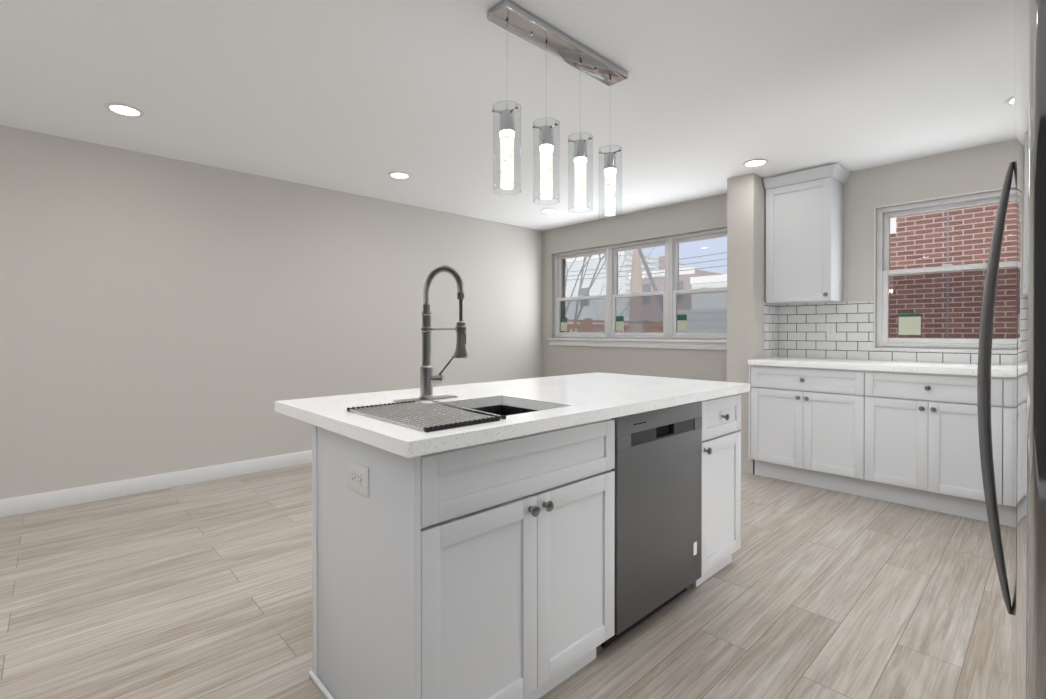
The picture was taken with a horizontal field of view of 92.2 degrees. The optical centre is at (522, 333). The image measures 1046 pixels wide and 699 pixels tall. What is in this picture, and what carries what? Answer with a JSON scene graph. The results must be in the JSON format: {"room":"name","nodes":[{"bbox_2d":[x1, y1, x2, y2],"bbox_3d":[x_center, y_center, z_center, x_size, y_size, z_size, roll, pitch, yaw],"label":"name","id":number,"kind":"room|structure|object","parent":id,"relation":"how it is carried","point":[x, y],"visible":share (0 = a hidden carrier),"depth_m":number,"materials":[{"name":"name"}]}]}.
{"room":"kitchen","nodes":[
{"label":"kitchen","id":0,"kind":"room"},
{"bbox_2d":[0,125,541,499],"bbox_3d":[-2.707,-0.080,3.847,8.300,2.480,0.160,0,0,-43],"label":"wall","id":1,"kind":"structure","parent":0,"point":[160,315],"depth_m":3.94,"materials":[{"name":"beige paint"}]},
{"bbox_2d":[0,450,311,517],"bbox_3d":[-2.646,1.102,3.788,7.980,0.115,0.017,0,0,-43],"label":"baseboard","id":2,"kind":"structure","parent":1,"relation":"attached to","point":[14,506],"depth_m":3.66,"materials":[{"name":"white paint"}]},
{"bbox_2d":[0,463,1011,698],"bbox_3d":[-0.784,1.229,1.887,8.400,0.120,5.660,0,0,-43],"label":"floor","id":3,"kind":"structure","parent":0,"point":[202,590],"depth_m":2.15,"materials":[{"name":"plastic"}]},
{"bbox_2d":[309,419,614,698],"bbox_3d":[-0.195,0.732,1.762,0.827,0.876,0.651,0,0,-43],"label":"base cabinet","id":4,"kind":"object","parent":3,"relation":"on","point":[483,571],"depth_m":1.47,"materials":[{"name":"white paint"}]},
{"bbox_2d":[347,459,368,496],"bbox_3d":[-0.482,0.419,1.462,0.007,0.083,0.136,0,0,-43],"label":"outlet","id":5,"kind":"object","parent":4,"relation":"attached to","point":[357,477],"visible":1,"depth_m":1.45,"materials":[{"name":"white plastic"}]},
{"bbox_2d":[693,400,704,586],"bbox_3d":[0.346,0.729,2.261,0.644,0.876,0.635,0,0,-43],"label":"base cabinet","id":6,"kind":"object","parent":3,"relation":"on","point":[702,579],"depth_m":2.26,"materials":[{"name":"white paint"}]},
{"bbox_2d":[601,401,701,647],"bbox_3d":[0.361,0.733,2.245,0.628,0.864,0.607,0,0,-43],"label":"dishwasher","id":7,"kind":"object","parent":6,"relation":"in","point":[657,469],"visible":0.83,"depth_m":1.99,"materials":[{"name":"metal"}]},
{"bbox_2d":[705,394,740,579],"bbox_3d":[0.730,0.728,2.623,0.413,0.876,0.635,0,0,-43],"label":"base cabinet","id":8,"kind":"object","parent":3,"relation":"on","point":[722,414],"depth_m":2.41,"materials":[{"name":"white paint"}]},
{"bbox_2d":[274,372,749,457],"bbox_3d":[0.102,0.272,2.217,1.948,0.038,0.970,0,0,-43],"label":"countertop","id":9,"kind":"structure","parent":8,"relation":"on","point":[561,401],"depth_m":1.89,"materials":[{"name":"stone"}]},
{"bbox_2d":[347,400,505,431],"bbox_3d":[-0.301,0.250,1.589,0.314,0.012,0.480,0,0,-43],"label":"drying rack","id":10,"kind":"object","parent":9,"relation":"on","point":[425,417],"visible":1,"depth_m":1.53,"materials":[{"name":"silver metal"}]},
{"bbox_2d":[394,265,467,402],"bbox_3d":[-0.317,-0.002,1.882,0.250,0.511,0.222,0,0,-43],"label":"pull-down faucet","id":11,"kind":"object","parent":9,"relation":"on","point":[428,378],"visible":1,"depth_m":1.92,"materials":[{"name":"silver metal"}]},
{"bbox_2d":[463,405,537,415],"bbox_3d":[-0.170,0.441,1.728,0.638,0.294,0.438,0,0,-43],"label":"undermount sink","id":12,"kind":"object","parent":9,"relation":"in","point":[505,410],"depth_m":2.03,"materials":[{"name":"metal"}]},
{"bbox_2d":[749,365,860,495],"bbox_3d":[2.332,0.705,4.009,0.629,0.906,0.793,0,0,-43],"label":"base cabinet","id":13,"kind":"object","parent":3,"relation":"on","point":[805,423],"depth_m":3.78,"materials":[{"name":"white paint"}]},
{"bbox_2d":[748,357,1012,376],"bbox_3d":[2.899,0.233,3.384,0.659,0.041,2.468,0,0,-43],"label":"countertop","id":14,"kind":"structure","parent":13,"relation":"on","point":[997,370],"depth_m":3.49,"materials":[{"name":"stone"}]},
{"bbox_2d":[861,370,1000,521],"bbox_3d":[2.844,0.708,3.466,0.629,0.906,0.700,0,0,-43],"label":"base cabinet","id":15,"kind":"object","parent":3,"relation":"on","point":[908,439],"depth_m":3.27,"materials":[{"name":"white paint"}]},
{"bbox_2d":[997,377,1012,526],"bbox_3d":[3.207,0.709,3.081,0.629,0.906,0.358,0,0,-43],"label":"base cabinet","id":16,"kind":"object","parent":3,"relation":"on","point":[1004,447],"depth_m":2.99,"materials":[{"name":"white paint"}]},
{"bbox_2d":[977,0,1045,698],"bbox_3d":[0.751,0.289,0.295,0.833,1.770,0.777,0,0,-43],"label":"refrigerator","id":17,"kind":"object","parent":3,"relation":"on","point":[1026,171],"visible":1,"depth_m":0.26,"materials":[{"name":"silver metal"}]},
{"bbox_2d":[0,0,1013,230],"bbox_3d":[-0.784,-1.361,1.875,8.400,0.100,5.660,0,0,-43],"label":"ceiling","id":18,"kind":"structure","parent":0,"point":[709,98],"depth_m":2.70,"materials":[{"name":"white paint"}]},
{"bbox_2d":[105,103,143,116],"bbox_3d":[-2.337,-1.312,2.954,0.179,0.007,0.179,0,0,41],"label":"recessed light","id":19,"kind":"object","parent":18,"relation":"in","point":[125,110],"depth_m":2.95,"materials":[{"name":"white paint"}]},
{"bbox_2d":[388,172,410,178],"bbox_3d":[-1.028,-1.318,4.189,0.179,0.007,0.179,0,0,8],"label":"recessed light","id":20,"kind":"object","parent":18,"relation":"in","point":[398,175],"depth_m":4.18,"materials":[{"name":"white paint"}]},
{"bbox_2d":[541,209,556,212],"bbox_3d":[0.282,-1.324,5.424,0.179,0.007,0.179,0,0,41],"label":"recessed light","id":21,"kind":"object","parent":18,"relation":"in","point":[544,210],"depth_m":5.39,"materials":[{"name":"white paint"}]},
{"bbox_2d":[487,0,627,219],"bbox_3d":[0.191,-0.947,2.287,0.820,0.731,0.122,0,0,-43],"label":"pendant light","id":22,"kind":"object","parent":18,"relation":"hanging from","point":[518,21],"visible":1,"depth_m":2.20,"materials":[{"name":"glass"}]},
{"bbox_2d":[743,159,767,166],"bbox_3d":[1.793,-1.316,3.880,0.179,0.007,0.179,0,0,41],"label":"recessed light","id":23,"kind":"object","parent":18,"relation":"in","point":[756,162],"depth_m":3.88,"materials":[{"name":"white paint"}]},
{"bbox_2d":[1005,96,1013,104],"bbox_3d":[2.801,-1.312,2.796,0.179,0.007,0.179,0,0,41],"label":"recessed light","id":24,"kind":"object","parent":18,"relation":"in","point":[1010,101],"depth_m":2.84,"materials":[{"name":"white paint"}]},
{"bbox_2d":[542,193,726,381],"bbox_3d":[1.269,-0.088,5.636,0.260,2.480,2.694,0,0,-43],"label":"wall","id":25,"kind":"structure","parent":0,"point":[699,215],"depth_m":5.55,"materials":[{"name":"beige paint"}]},
{"bbox_2d":[547,338,726,349],"bbox_3d":[1.205,0.104,5.530,0.090,0.095,2.523,0,0,-43],"label":"window sill","id":26,"kind":"structure","parent":25,"relation":"attached to","point":[674,344],"depth_m":5.38,"materials":[{"name":"white paint"}]},
{"bbox_2d":[555,228,726,339],"bbox_3d":[1.252,-0.479,5.601,0.091,1.069,2.380,0,0,-43],"label":"triple window","id":27,"kind":"structure","parent":25,"relation":"in","point":[674,322],"depth_m":5.53,"materials":[{"name":"white plastic"}]},
{"bbox_2d":[727,173,771,473],"bbox_3d":[2.016,-0.083,4.407,0.540,2.480,0.220,0,0,-43],"label":"wall","id":28,"kind":"structure","parent":0,"point":[746,247],"depth_m":4.21,"materials":[{"name":"beige paint"}]},
{"bbox_2d":[797,139,1013,364],"bbox_3d":[3.192,-0.080,3.670,0.160,2.480,2.806,0,0,-43],"label":"wall","id":29,"kind":"structure","parent":0,"point":[866,191],"depth_m":3.88,"materials":[{"name":"beige paint"}]},
{"bbox_2d":[763,163,850,303],"bbox_3d":[2.349,-0.782,4.171,0.373,1.040,0.552,0,0,-43],"label":"upper cabinet","id":30,"kind":"object","parent":29,"relation":"attached to","point":[804,236],"visible":1,"depth_m":4.08,"materials":[{"name":"white paint"}]},
{"bbox_2d":[764,301,1012,364],"bbox_3d":[3.021,-0.024,3.502,0.319,0.470,2.474,0,0,-43],"label":"tile backsplash","id":31,"kind":"structure","parent":29,"relation":"attached to","point":[795,330],"depth_m":4.19,"materials":[{"name":"white tile"}]},
{"bbox_2d":[826,323,835,336],"bbox_3d":[2.570,-0.028,4.198,0.007,0.115,0.070,0,0,-43],"label":"outlet","id":32,"kind":"object","parent":31,"relation":"attached to","point":[830,329],"visible":1,"depth_m":4.20,"materials":[{"name":"white plastic"}]},
{"bbox_2d":[873,186,1012,352],"bbox_3d":[3.091,-0.435,3.672,0.042,1.132,0.884,0,0,-43],"label":"window frame","id":33,"kind":"structure","parent":29,"relation":"attached to","point":[945,350],"depth_m":3.81,"materials":[{"name":"white paint"}]},
{"bbox_2d":[876,189,1012,349],"bbox_3d":[3.137,-0.440,3.716,0.085,1.099,0.860,0,0,-43],"label":"kitchen window","id":34,"kind":"structure","parent":29,"relation":"in","point":[909,324],"depth_m":3.79,"materials":[{"name":"white plastic"}]},
{"label":"outside","id":35,"kind":"structure","parent":0,"visible":0},
{"bbox_2d":[566,318,662,332],"bbox_3d":[2.590,1.939,7.932,4.320,4.405,3.500,0,0,-43],"label":"deck","id":36,"kind":"object","parent":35,"point":[597,327],"depth_m":8.88,"materials":[{"name":"brown wood"}]},
{"bbox_2d":[629,249,662,332],"bbox_3d":[2.155,-0.321,8.111,0.743,2.318,0.657,0,0,-43],"label":"umbrella","id":37,"kind":"object","parent":36,"relation":"on","point":[636,262],"depth_m":8.03,"materials":[{"name":"fabric"}]},
{"bbox_2d":[565,248,664,329],"bbox_3d":[3.884,-3.023,22.522,6.255,14.201,10.890,0,0,-13],"label":"tree","id":38,"kind":"object","parent":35,"point":[581,283],"depth_m":21.79,"materials":[{"name":"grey plant"}]},
{"bbox_2d":[565,251,726,332],"bbox_3d":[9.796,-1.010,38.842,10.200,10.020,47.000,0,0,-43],"label":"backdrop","id":39,"kind":"structure","parent":35,"point":[599,286],"depth_m":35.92,"materials":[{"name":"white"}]},
{"bbox_2d":[570,252,726,279],"bbox_3d":[6.889,-3.193,21.655,0.028,0.986,18.001,0,0,-43],"label":"power lines","id":40,"kind":"object","parent":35,"point":[657,267],"depth_m":22.45,"materials":[{"name":"grey"}]},
{"bbox_2d":[677,308,726,332],"bbox_3d":[4.253,1.824,9.425,0.050,4.620,3.190,0,0,-43],"label":"fence","id":41,"kind":"object","parent":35,"point":[697,324],"depth_m":10.03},
{"bbox_2d":[889,202,1012,338],"bbox_3d":[9.188,-3.341,3.959,0.340,15.000,11.100,0,0,-43],"label":"neighbouring house","id":42,"kind":"structure","parent":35,"point":[962,224],"depth_m":7.11,"materials":[{"name":"brick"}]}
]}

